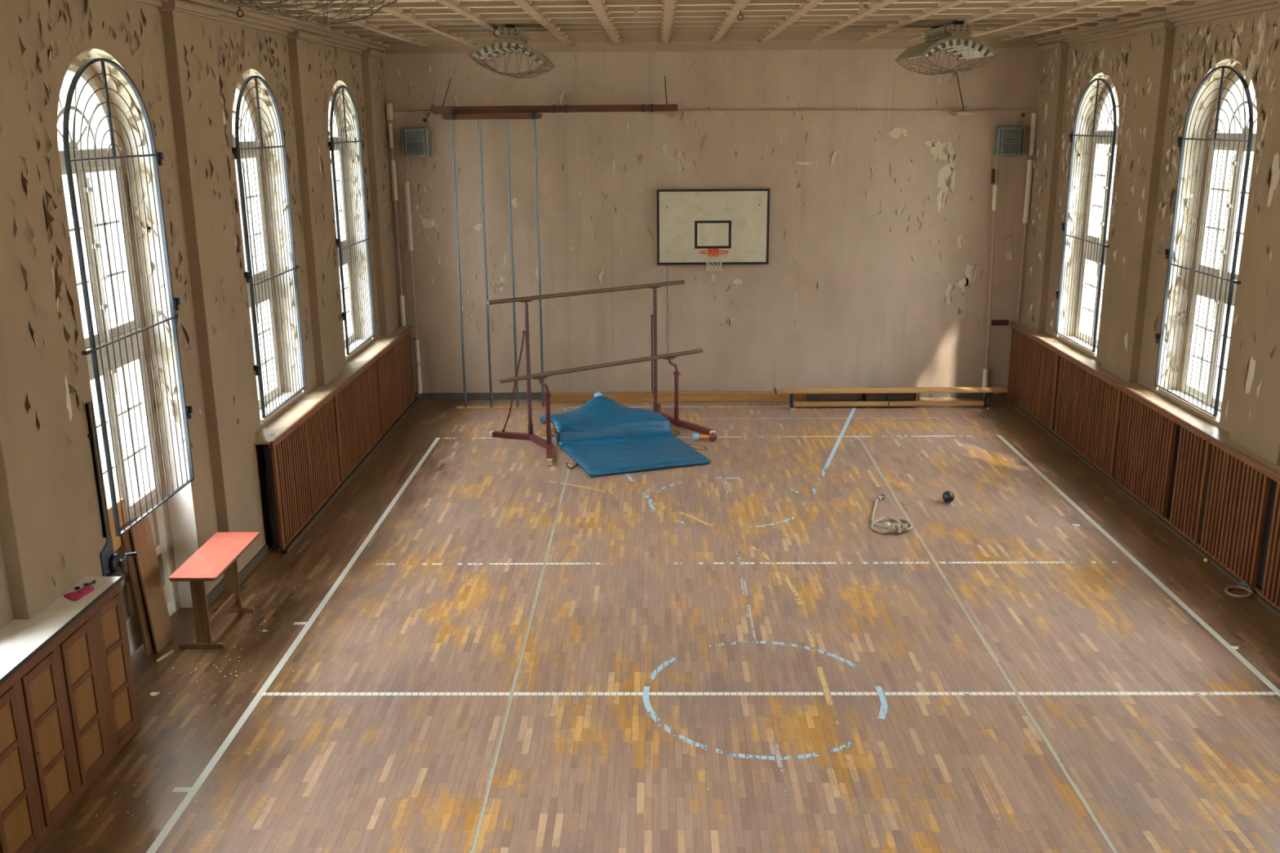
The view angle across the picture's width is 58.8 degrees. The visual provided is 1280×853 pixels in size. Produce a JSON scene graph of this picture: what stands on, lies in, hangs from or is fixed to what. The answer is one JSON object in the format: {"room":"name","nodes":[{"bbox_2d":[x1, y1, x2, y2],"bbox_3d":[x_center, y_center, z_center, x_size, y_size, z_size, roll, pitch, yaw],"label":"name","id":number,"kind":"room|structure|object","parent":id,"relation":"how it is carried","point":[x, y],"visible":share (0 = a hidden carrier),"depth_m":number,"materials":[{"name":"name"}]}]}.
{"room":"abandoned school gymnasium","nodes":[
{"label":"abandoned school gymnasium","id":0,"kind":"room"},
{"bbox_2d":[0,0,399,630],"bbox_3d":[-4.435,-0.508,8.566,0.733,6.000,20.400,0,15,1],"label":"wall","id":1,"kind":"structure","parent":0,"point":[187,70],"depth_m":10.35,"materials":[{"name":"paint"}]},
{"bbox_2d":[0,576,122,684],"bbox_3d":[-4.061,1.573,6.763,0.396,0.029,3.450,0,15,1],"label":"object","id":2,"kind":"object","parent":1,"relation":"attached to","point":[20,640],"visible":1,"depth_m":7.60,"materials":[{"name":"white laminate"}]},
{"bbox_2d":[62,586,94,600],"bbox_3d":[-3.991,1.182,8.118,0.178,0.022,0.233,8,17,28],"label":"folded cloth","id":3,"kind":"object","parent":2,"relation":"on","point":[77,595],"visible":1,"depth_m":8.09,"materials":[{"name":"fabric"}]},
{"bbox_2d":[87,580,96,586],"bbox_3d":[-3.992,1.139,8.273,0.024,0.025,0.064,7,17,25],"label":"pin","id":4,"kind":"object","parent":2,"relation":"on","point":[93,581],"visible":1,"depth_m":8.27,"materials":[{"name":"black metal"}]},
{"bbox_2d":[84,402,111,537],"bbox_3d":[-4.213,0.350,8.815,0.038,1.090,0.086,0,15,1],"label":"rail","id":5,"kind":"object","parent":1,"relation":"attached to","point":[92,434],"visible":1,"depth_m":8.82,"materials":[{"name":"black metal"}]},
{"bbox_2d":[57,63,175,656],"bbox_3d":[-4.460,-0.458,9.547,0.210,4.965,1.380,0,15,1],"label":"window","id":6,"kind":"structure","parent":1,"relation":"in","point":[135,642],"depth_m":9.71,"materials":[{"name":"paint"}]},
{"bbox_2d":[100,535,137,576],"bbox_3d":[-4.139,1.055,9.042,0.170,0.468,0.269,0,15,1],"label":"winch","id":7,"kind":"object","parent":1,"relation":"attached to","point":[112,563],"depth_m":9.01,"materials":[{"name":"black metal"}]},
{"bbox_2d":[62,57,194,536],"bbox_3d":[-4.211,-1.097,9.387,0.065,3.714,1.750,0,15,1],"label":"window grille","id":8,"kind":"object","parent":1,"relation":"in","point":[157,156],"visible":1,"depth_m":9.27,"materials":[{"name":"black metal"}]},
{"bbox_2d":[206,543,268,606],"bbox_3d":[-4.132,1.805,10.544,0.132,0.100,3.730,0,15,1],"label":"baseboard","id":9,"kind":"structure","parent":1,"relation":"attached to","point":[249,567],"depth_m":11.63,"materials":[{"name":"brown wood"}]},
{"bbox_2d":[133,0,389,58],"bbox_3d":[-4.146,-3.202,7.838,0.240,0.225,20.400,0,15,1],"label":"trim","id":10,"kind":"structure","parent":1,"relation":"attached to","point":[291,28],"depth_m":12.66,"materials":[{"name":"paint"}]},
{"bbox_2d":[231,84,302,424],"bbox_3d":[-4.342,-1.972,12.800,0.352,3.730,1.560,0,15,1],"label":"window","id":11,"kind":"structure","parent":1,"relation":"in","point":[238,87],"depth_m":13.16,"materials":[{"name":"paint"}]},
{"bbox_2d":[231,75,306,417],"bbox_3d":[-4.159,-2.051,12.812,0.065,3.649,1.750,0,15,1],"label":"window grille","id":12,"kind":"object","parent":1,"relation":"in","point":[236,150],"visible":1,"depth_m":12.69,"materials":[{"name":"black metal"}]},
{"bbox_2d":[328,97,372,359],"bbox_3d":[-4.290,-2.888,16.209,0.352,3.730,1.560,0,15,1],"label":"window","id":13,"kind":"structure","parent":1,"relation":"in","point":[331,100],"depth_m":16.70,"materials":[{"name":"paint"}]},
{"bbox_2d":[328,85,374,355],"bbox_3d":[-4.106,-2.967,16.221,0.065,3.649,1.750,0,15,1],"label":"window grille","id":14,"kind":"object","parent":1,"relation":"in","point":[331,143],"visible":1,"depth_m":16.11,"materials":[{"name":"metal"}]},
{"bbox_2d":[284,398,418,553],"bbox_3d":[-3.784,0.445,15.724,0.030,0.035,7.050,0,15,1],"label":"baseboard","id":15,"kind":"structure","parent":1,"relation":"attached to","point":[331,500],"depth_m":14.60,"materials":[{"name":"brown wood"}]},
{"bbox_2d":[385,103,405,326],"bbox_3d":[-3.918,-3.364,18.271,0.109,3.525,0.151,0,15,1],"label":"pipe","id":16,"kind":"object","parent":1,"relation":"attached to","point":[388,107],"visible":1,"depth_m":18.11,"materials":[{"name":"beige metal"}]},
{"bbox_2d":[33,396,1279,852],"bbox_3d":[0.985,2.229,9.218,11.106,0.122,20.800,0,15,1],"label":"floor","id":17,"kind":"structure","parent":0,"point":[669,665],"depth_m":9.75,"materials":[{"name":"brown wood"}]},
{"bbox_2d":[0,582,140,852],"bbox_3d":[-3.999,2.187,6.925,0.288,1.238,3.446,0,15,1],"label":"cupboard","id":18,"kind":"object","parent":17,"relation":"on","point":[68,712],"visible":0.96,"depth_m":7.59,"materials":[{"name":"brown wood"}]},
{"bbox_2d":[120,516,155,657],"bbox_3d":[-4.366,1.404,9.958,0.121,1.181,0.340,0,15,1],"label":"leaning board","id":19,"kind":"object","parent":17,"relation":"on","point":[144,624],"visible":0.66,"depth_m":9.87,"materials":[{"name":"brown wood"}]},
{"bbox_2d":[129,515,173,653],"bbox_3d":[-4.314,1.384,10.048,0.141,1.171,0.395,0,15,1],"label":"leaning board","id":20,"kind":"object","parent":17,"relation":"on","point":[141,534],"visible":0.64,"depth_m":10.02,"materials":[{"name":"brown wood"}]},
{"bbox_2d":[150,692,159,696],"bbox_3d":[-3.967,2.186,9.292,0.071,0.006,0.064,0,15,1],"label":"flake","id":21,"kind":"object","parent":17,"relation":"on","point":[153,694],"visible":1,"depth_m":9.29,"materials":[{"name":"white paint"}]},
{"bbox_2d":[155,649,173,662],"bbox_3d":[-4.157,2.008,9.941,0.014,0.020,0.209,4,16,17],"label":"wood strip","id":22,"kind":"object","parent":17,"relation":"on","point":[171,651],"visible":1,"depth_m":9.94,"materials":[{"name":"beige wood"}]},
{"bbox_2d":[168,532,259,648],"bbox_3d":[-3.854,1.515,10.343,0.481,0.759,1.120,0,15,1],"label":"side table","id":23,"kind":"object","parent":17,"relation":"on","point":[220,554],"visible":1,"depth_m":10.13,"materials":[{"name":"laminate"}]},
{"bbox_2d":[263,473,279,546],"bbox_3d":[-4.012,0.815,12.764,0.072,0.860,0.875,0,15,1],"label":"radiator","id":24,"kind":"object","parent":17,"relation":"on","point":[264,474],"visible":0.12,"depth_m":12.32,"materials":[{"name":"metal"}]},
{"bbox_2d":[263,392,341,551],"bbox_3d":[-3.904,0.460,13.301,0.109,1.205,2.380,0,15,1],"label":"radiator cover","id":25,"kind":"object","parent":17,"relation":"on","point":[302,468],"visible":0.87,"depth_m":12.98,"materials":[{"name":"red wood"}]},
{"bbox_2d":[253,325,412,444],"bbox_3d":[-3.970,-0.738,15.373,0.315,0.034,7.040,0,15,1],"label":"window sill","id":26,"kind":"structure","parent":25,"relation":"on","point":[298,411],"depth_m":14.06,"materials":[{"name":"brown wood"}]},
{"bbox_2d":[333,357,382,483],"bbox_3d":[-3.870,-0.142,15.542,0.109,1.205,2.260,0,15,1],"label":"radiator cover","id":27,"kind":"object","parent":17,"relation":"on","point":[356,403],"visible":0.89,"depth_m":15.35,"materials":[{"name":"red wood"}]},
{"bbox_2d":[376,328,415,435],"bbox_3d":[-3.836,-0.741,17.772,0.109,1.205,2.360,0,15,1],"label":"radiator cover","id":28,"kind":"object","parent":17,"relation":"on","point":[394,366],"visible":0.82,"depth_m":17.58,"materials":[{"name":"red wood"}]},
{"bbox_2d":[544,433,559,445],"bbox_3d":[-1.270,0.163,16.496,0.294,0.132,0.382,0,15,1],"label":"pad","id":29,"kind":"object","parent":17,"relation":"on","point":[554,437],"visible":0.6,"depth_m":16.44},
{"bbox_2d":[487,280,715,465],"bbox_3d":[-0.463,-0.894,16.599,3.538,2.099,1.922,-10,18,-32],"label":"bars","id":30,"kind":"object","parent":17,"relation":"on","point":[547,444],"visible":0.96,"depth_m":16.63,"materials":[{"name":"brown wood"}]},
{"bbox_2d":[539,395,711,477],"bbox_3d":[-0.259,0.021,16.237,2.128,0.532,2.620,-6,16,-18],"label":"mat","id":31,"kind":"object","parent":17,"relation":"on","point":[604,437],"visible":0.98,"depth_m":16.24,"materials":[{"name":"blue plastic"}]},
{"bbox_2d":[594,391,602,396],"bbox_3d":[-0.632,-0.465,17.247,0.124,0.124,0.124,0,15,1],"label":"ball","id":32,"kind":"object","parent":31,"relation":"on","point":[597,393],"visible":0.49,"depth_m":17.20,"materials":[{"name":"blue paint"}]},
{"bbox_2d":[85,329,1279,823],"bbox_3d":[1.040,0.510,12.931,10.168,1.271,11.596,0,15,1],"label":"crumbs","id":33,"kind":"object","parent":17,"relation":"on","point":[399,330],"visible":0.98,"depth_m":10.11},
{"bbox_2d":[691,432,717,441],"bbox_3d":[0.936,0.149,16.485,0.374,0.128,0.126,2,15,8],"label":"dumbbell","id":34,"kind":"object","parent":17,"relation":"on","point":[713,437],"visible":1,"depth_m":16.46,"materials":[{"name":"blue paint"}]},
{"bbox_2d":[544,391,919,403],"bbox_3d":[1.506,-0.495,18.821,6.205,0.150,0.139,0,15,1],"label":"beam","id":35,"kind":"structure","parent":17,"relation":"on","point":[628,397],"depth_m":18.78,"materials":[{"name":"brown wood"}]},
{"bbox_2d":[805,393,862,401],"bbox_3d":[3.176,-0.494,18.582,0.916,0.264,0.293,0,15,1],"label":"rolled mat","id":36,"kind":"object","parent":17,"relation":"on","point":[809,397],"visible":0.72,"depth_m":18.45,"materials":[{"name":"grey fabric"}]},
{"bbox_2d":[773,386,1008,409],"bbox_3d":[4.019,-0.454,18.281,3.702,0.310,0.249,0,15,1],"label":"bench","id":37,"kind":"object","parent":17,"relation":"on","point":[792,391],"visible":1,"depth_m":18.24,"materials":[{"name":"brown wood"}]},
{"bbox_2d":[870,493,912,533],"bbox_3d":[2.871,0.987,13.323,0.486,0.127,1.360,0,15,1],"label":"rope","id":38,"kind":"object","parent":17,"relation":"on","point":[894,527],"visible":1,"depth_m":12.90,"materials":[{"name":"fabric"}]},
{"bbox_2d":[942,490,954,502],"bbox_3d":[3.731,0.852,13.745,0.144,0.144,0.144,0,15,1],"label":"ball","id":39,"kind":"object","parent":17,"relation":"on","point":[948,496],"visible":1,"depth_m":13.70,"materials":[{"name":"black rubber"}]},
{"bbox_2d":[982,155,998,397],"bbox_3d":[5.674,-2.381,18.367,0.146,3.920,0.090,0,15,1],"label":"pipe","id":40,"kind":"object","parent":17,"relation":"on","point":[985,371],"visible":0.88,"depth_m":18.31,"materials":[{"name":"beige metal"}]},
{"bbox_2d":[1005,324,1061,431],"bbox_3d":[6.111,-0.796,17.647,0.109,1.205,2.300,0,15,1],"label":"radiator cover","id":41,"kind":"object","parent":17,"relation":"on","point":[1034,366],"visible":1,"depth_m":17.48,"materials":[{"name":"red wood"}]},
{"bbox_2d":[1052,351,1123,479],"bbox_3d":[6.077,-0.202,15.435,0.109,1.205,2.280,0,15,1],"label":"radiator cover","id":42,"kind":"object","parent":17,"relation":"on","point":[1088,412],"visible":1,"depth_m":15.26,"materials":[{"name":"red wood"}]},
{"bbox_2d":[1111,388,1213,546],"bbox_3d":[6.043,0.399,13.200,0.109,1.205,2.350,0,15,1],"label":"radiator cover","id":43,"kind":"object","parent":17,"relation":"on","point":[1162,461],"visible":1,"depth_m":13.02,"materials":[{"name":"red wood"}]},
{"bbox_2d":[1229,646,1238,649],"bbox_3d":[5.193,1.932,9.933,0.071,0.006,0.064,0,15,1],"label":"flake","id":44,"kind":"object","parent":17,"relation":"on","point":[1232,647],"visible":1,"depth_m":9.93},
{"bbox_2d":[1196,439,1279,611],"bbox_3d":[6.008,1.007,10.935,0.109,1.205,2.340,0,15,1],"label":"radiator cover","id":45,"kind":"object","parent":17,"relation":"on","point":[1241,531],"visible":1,"depth_m":11.23,"materials":[{"name":"red wood"}]},
{"bbox_2d":[1224,582,1257,599],"bbox_3d":[5.825,1.597,11.033,0.240,0.096,0.300,0,15,1],"label":"ring","id":46,"kind":"object","parent":17,"relation":"on","point":[1241,586],"visible":1,"depth_m":11.05,"materials":[{"name":"brown wood"}]},
{"bbox_3d":[5.974,1.613,8.681,0.109,1.205,2.330,0,15,1],"label":"screen","id":47,"kind":"object","parent":17,"relation":"on","visible":0},
{"bbox_2d":[1009,322,1279,478],"bbox_3d":[6.107,-0.191,12.999,0.264,0.034,11.610,0,15,1],"label":"window sill","id":48,"kind":"structure","parent":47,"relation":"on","point":[1208,429],"depth_m":13.26,"materials":[{"name":"brown wood"}]},
{"bbox_2d":[382,47,1039,392],"bbox_3d":[1.113,-3.250,18.399,11.406,5.900,0.421,0,15,1],"label":"wall","id":49,"kind":"structure","parent":0,"point":[877,273],"depth_m":18.27,"materials":[{"name":"paint"}]},
{"bbox_2d":[398,191,411,300],"bbox_3d":[-3.820,-2.925,18.416,0.110,1.751,0.096,0,15,1],"label":"pipe","id":50,"kind":"object","parent":49,"relation":"attached to","point":[403,247],"visible":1,"depth_m":18.39,"materials":[{"name":"beige metal"}]},
{"bbox_2d":[404,156,422,394],"bbox_3d":[-3.699,-2.418,18.528,0.092,3.870,0.138,0,15,1],"label":"pipe","id":51,"kind":"object","parent":49,"relation":"attached to","point":[418,370],"visible":1,"depth_m":18.41,"materials":[{"name":"beige metal"}]},
{"bbox_2d":[400,128,431,156],"bbox_3d":[-3.534,-4.481,17.924,0.420,0.435,0.232,0,15,1],"label":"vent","id":52,"kind":"object","parent":49,"relation":"attached to","point":[415,142],"visible":1,"depth_m":17.84,"materials":[{"name":"grey metal"}]},
{"bbox_2d":[429,75,677,409],"bbox_3d":[-1.308,-2.873,18.081,3.807,5.175,0.696,0,15,1],"label":"rig","id":53,"kind":"object","parent":49,"relation":"attached to","point":[504,112],"visible":0.99,"depth_m":17.48,"materials":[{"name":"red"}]},
{"bbox_2d":[666,265,668,350],"bbox_3d":[0.449,-1.890,18.670,0.039,1.546,0.021,0,15,1],"label":"hanging cord","id":54,"kind":"object","parent":49,"relation":"hanging from","point":[667,265],"visible":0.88,"depth_m":18.66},
{"bbox_2d":[414,391,1007,399],"bbox_3d":[1.111,-0.527,19.023,10.239,0.118,0.030,0,15,1],"label":"baseboard","id":55,"kind":"structure","parent":49,"relation":"attached to","point":[424,396],"depth_m":19.06,"materials":[{"name":"brown wood"}]},
{"bbox_2d":[382,37,1041,53],"bbox_3d":[1.087,-5.892,17.551,10.406,0.155,0.090,0,15,1],"label":"trim","id":56,"kind":"structure","parent":49,"relation":"attached to","point":[1021,42],"depth_m":17.54,"materials":[{"name":"paint"}]},
{"bbox_2d":[392,109,1033,128],"bbox_3d":[1.116,-4.831,17.828,10.046,0.324,0.096,0,15,1],"label":"pipe","id":57,"kind":"object","parent":49,"relation":"attached to","point":[1023,115],"visible":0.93,"depth_m":17.77,"materials":[{"name":"beige metal"}]},
{"bbox_2d":[657,188,769,271],"bbox_3d":[1.169,-3.113,18.034,1.800,1.268,0.593,0,15,1],"label":"basketball hoop","id":58,"kind":"object","parent":49,"relation":"attached to","point":[703,226],"visible":1,"depth_m":18.23,"materials":[{"name":"paint"}]},
{"bbox_2d":[952,71,972,115],"bbox_3d":[4.994,-5.150,17.584,0.268,0.656,0.304,0,15,1],"label":"wall bracket","id":59,"kind":"object","parent":49,"relation":"attached to","point":[963,113],"visible":1,"depth_m":17.55,"materials":[{"name":"metal"}]},
{"bbox_2d":[991,168,998,182],"bbox_3d":[5.623,-3.974,18.016,0.085,0.220,0.047,0,15,1],"label":"wood block","id":60,"kind":"object","parent":49,"relation":"attached to","point":[993,178],"visible":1,"depth_m":18.00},
{"bbox_2d":[991,320,1008,325],"bbox_3d":[5.903,-1.703,18.629,0.275,0.088,0.032,0,15,1],"label":"batten","id":61,"kind":"object","parent":49,"relation":"attached to","point":[993,322],"visible":1,"depth_m":18.62,"materials":[{"name":"red wood"}]},
{"bbox_2d":[994,126,1025,155],"bbox_3d":[5.790,-4.470,17.784,0.420,0.435,0.232,0,15,1],"label":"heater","id":62,"kind":"object","parent":49,"relation":"attached to","point":[1009,140],"visible":1,"depth_m":17.70,"materials":[{"name":"grey paint"}]},
{"bbox_2d":[231,0,1195,46],"bbox_3d":[0.935,-3.379,7.712,11.406,0.205,21.000,0,15,1],"label":"ceiling","id":63,"kind":"structure","parent":0,"point":[468,22],"depth_m":13.61,"materials":[{"name":"paint"}]},
{"bbox_2d":[236,5,244,17],"bbox_3d":[-3.934,-4.083,11.170,0.072,0.114,0.014,0,15,1],"label":"ring","id":64,"kind":"object","parent":63,"relation":"hanging from","point":[239,10],"visible":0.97,"depth_m":11.17,"materials":[{"name":"metal"}]},
{"bbox_2d":[217,0,397,25],"bbox_3d":[-1.887,-2.518,6.100,1.014,0.625,1.200,1,15,2],"label":"ceiling lamp","id":65,"kind":"object","parent":63,"relation":"hanging from","point":[242,3],"visible":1,"depth_m":6.29,"materials":[{"name":"metal"}]},
{"bbox_2d":[409,8,417,17],"bbox_3d":[-2.373,-4.333,11.907,0.060,0.100,0.060,0,15,1],"label":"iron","id":66,"kind":"object","parent":63,"relation":"hanging from","point":[413,10],"visible":1,"depth_m":11.90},
{"bbox_2d":[467,23,554,78],"bbox_3d":[-1.621,-4.769,14.469,0.988,0.610,1.192,0,15,1],"label":"ceiling lamp","id":67,"kind":"object","parent":63,"relation":"hanging from","point":[509,37],"visible":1,"depth_m":14.00,"materials":[{"name":"metal"}]},
{"bbox_2d":[633,5,639,16],"bbox_3d":[-0.038,-4.357,11.917,0.060,0.100,0.060,0,15,1],"label":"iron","id":68,"kind":"object","parent":63,"relation":"hanging from","point":[636,7],"visible":1,"depth_m":11.91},
{"bbox_2d":[737,9,743,21],"bbox_3d":[1.083,-4.431,12.242,0.072,0.114,0.014,0,15,1],"label":"ring","id":69,"kind":"object","parent":63,"relation":"hanging from","point":[740,14],"visible":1,"depth_m":12.24,"materials":[{"name":"metal"}]},
{"bbox_2d":[857,2,864,12],"bbox_3d":[2.296,-4.346,11.781,0.060,0.090,0.060,0,15,1],"label":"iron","id":70,"kind":"object","parent":63,"relation":"hanging from","point":[861,4],"visible":1,"depth_m":11.78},
{"bbox_2d":[894,21,999,75],"bbox_3d":[3.922,-4.844,14.572,1.002,0.604,1.200,-2,15,-4],"label":"ceiling lamp","id":71,"kind":"object","parent":63,"relation":"hanging from","point":[956,37],"visible":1,"depth_m":14.27,"materials":[{"name":"metal"}]},
{"bbox_2d":[1018,7,1279,586],"bbox_3d":[6.349,-0.556,8.387,0.748,6.000,20.400,0,15,1],"label":"wall","id":72,"kind":"structure","parent":0,"point":[1156,76],"depth_m":13.59,"materials":[{"name":"paint"}]},
{"bbox_2d":[1016,113,1037,322],"bbox_3d":[6.154,-3.291,18.115,0.099,3.290,0.100,0,15,1],"label":"pipe","id":73,"kind":"object","parent":72,"relation":"attached to","point":[1034,116],"visible":1,"depth_m":17.95,"materials":[{"name":"beige metal"}]},
{"bbox_2d":[1055,78,1116,352],"bbox_3d":[6.257,-2.977,15.914,0.065,3.649,1.750,0,15,1],"label":"window grille","id":74,"kind":"object","parent":72,"relation":"in","point":[1072,136],"visible":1,"depth_m":15.86,"materials":[{"name":"metal"}]},
{"bbox_2d":[1057,83,1119,357],"bbox_3d":[6.441,-2.907,15.925,0.352,3.730,1.560,0,15,1],"label":"window","id":75,"kind":"structure","parent":72,"relation":"in","point":[1105,98],"depth_m":16.23,"materials":[{"name":"glass"}]},
{"bbox_2d":[1002,395,1279,617],"bbox_3d":[5.919,2.081,9.309,0.030,0.035,20.000,0,15,1],"label":"baseboard","id":76,"kind":"structure","parent":72,"relation":"attached to","point":[1263,602],"depth_m":13.21,"materials":[{"name":"brown wood"}]},
{"bbox_2d":[1034,0,1279,52],"bbox_3d":[6.019,-3.247,7.670,0.240,0.225,20.400,0,15,1],"label":"trim","id":77,"kind":"structure","parent":72,"relation":"attached to","point":[1174,16],"depth_m":13.29,"materials":[{"name":"paint"}]},
{"bbox_2d":[1154,65,1253,417],"bbox_3d":[6.205,-2.058,12.496,0.065,3.649,1.750,0,15,1],"label":"window grille","id":78,"kind":"object","parent":72,"relation":"in","point":[1181,140],"visible":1,"depth_m":12.42,"materials":[{"name":"metal"}]},
{"bbox_2d":[1157,69,1257,422],"bbox_3d":[6.389,-1.989,12.507,0.352,3.730,1.560,0,15,1],"label":"window","id":79,"kind":"structure","parent":72,"relation":"in","point":[1232,87],"depth_m":12.76,"materials":[{"name":"paint"}]},
{"label":"outside","id":80,"kind":"structure","parent":0,"visible":0},
{"bbox_2d":[68,212,1245,507],"bbox_3d":[0.173,3.089,9.668,120.000,0.001,120.000,0,15,1],"label":"ground","id":81,"kind":"structure","parent":80,"point":[70,223],"depth_m":30.90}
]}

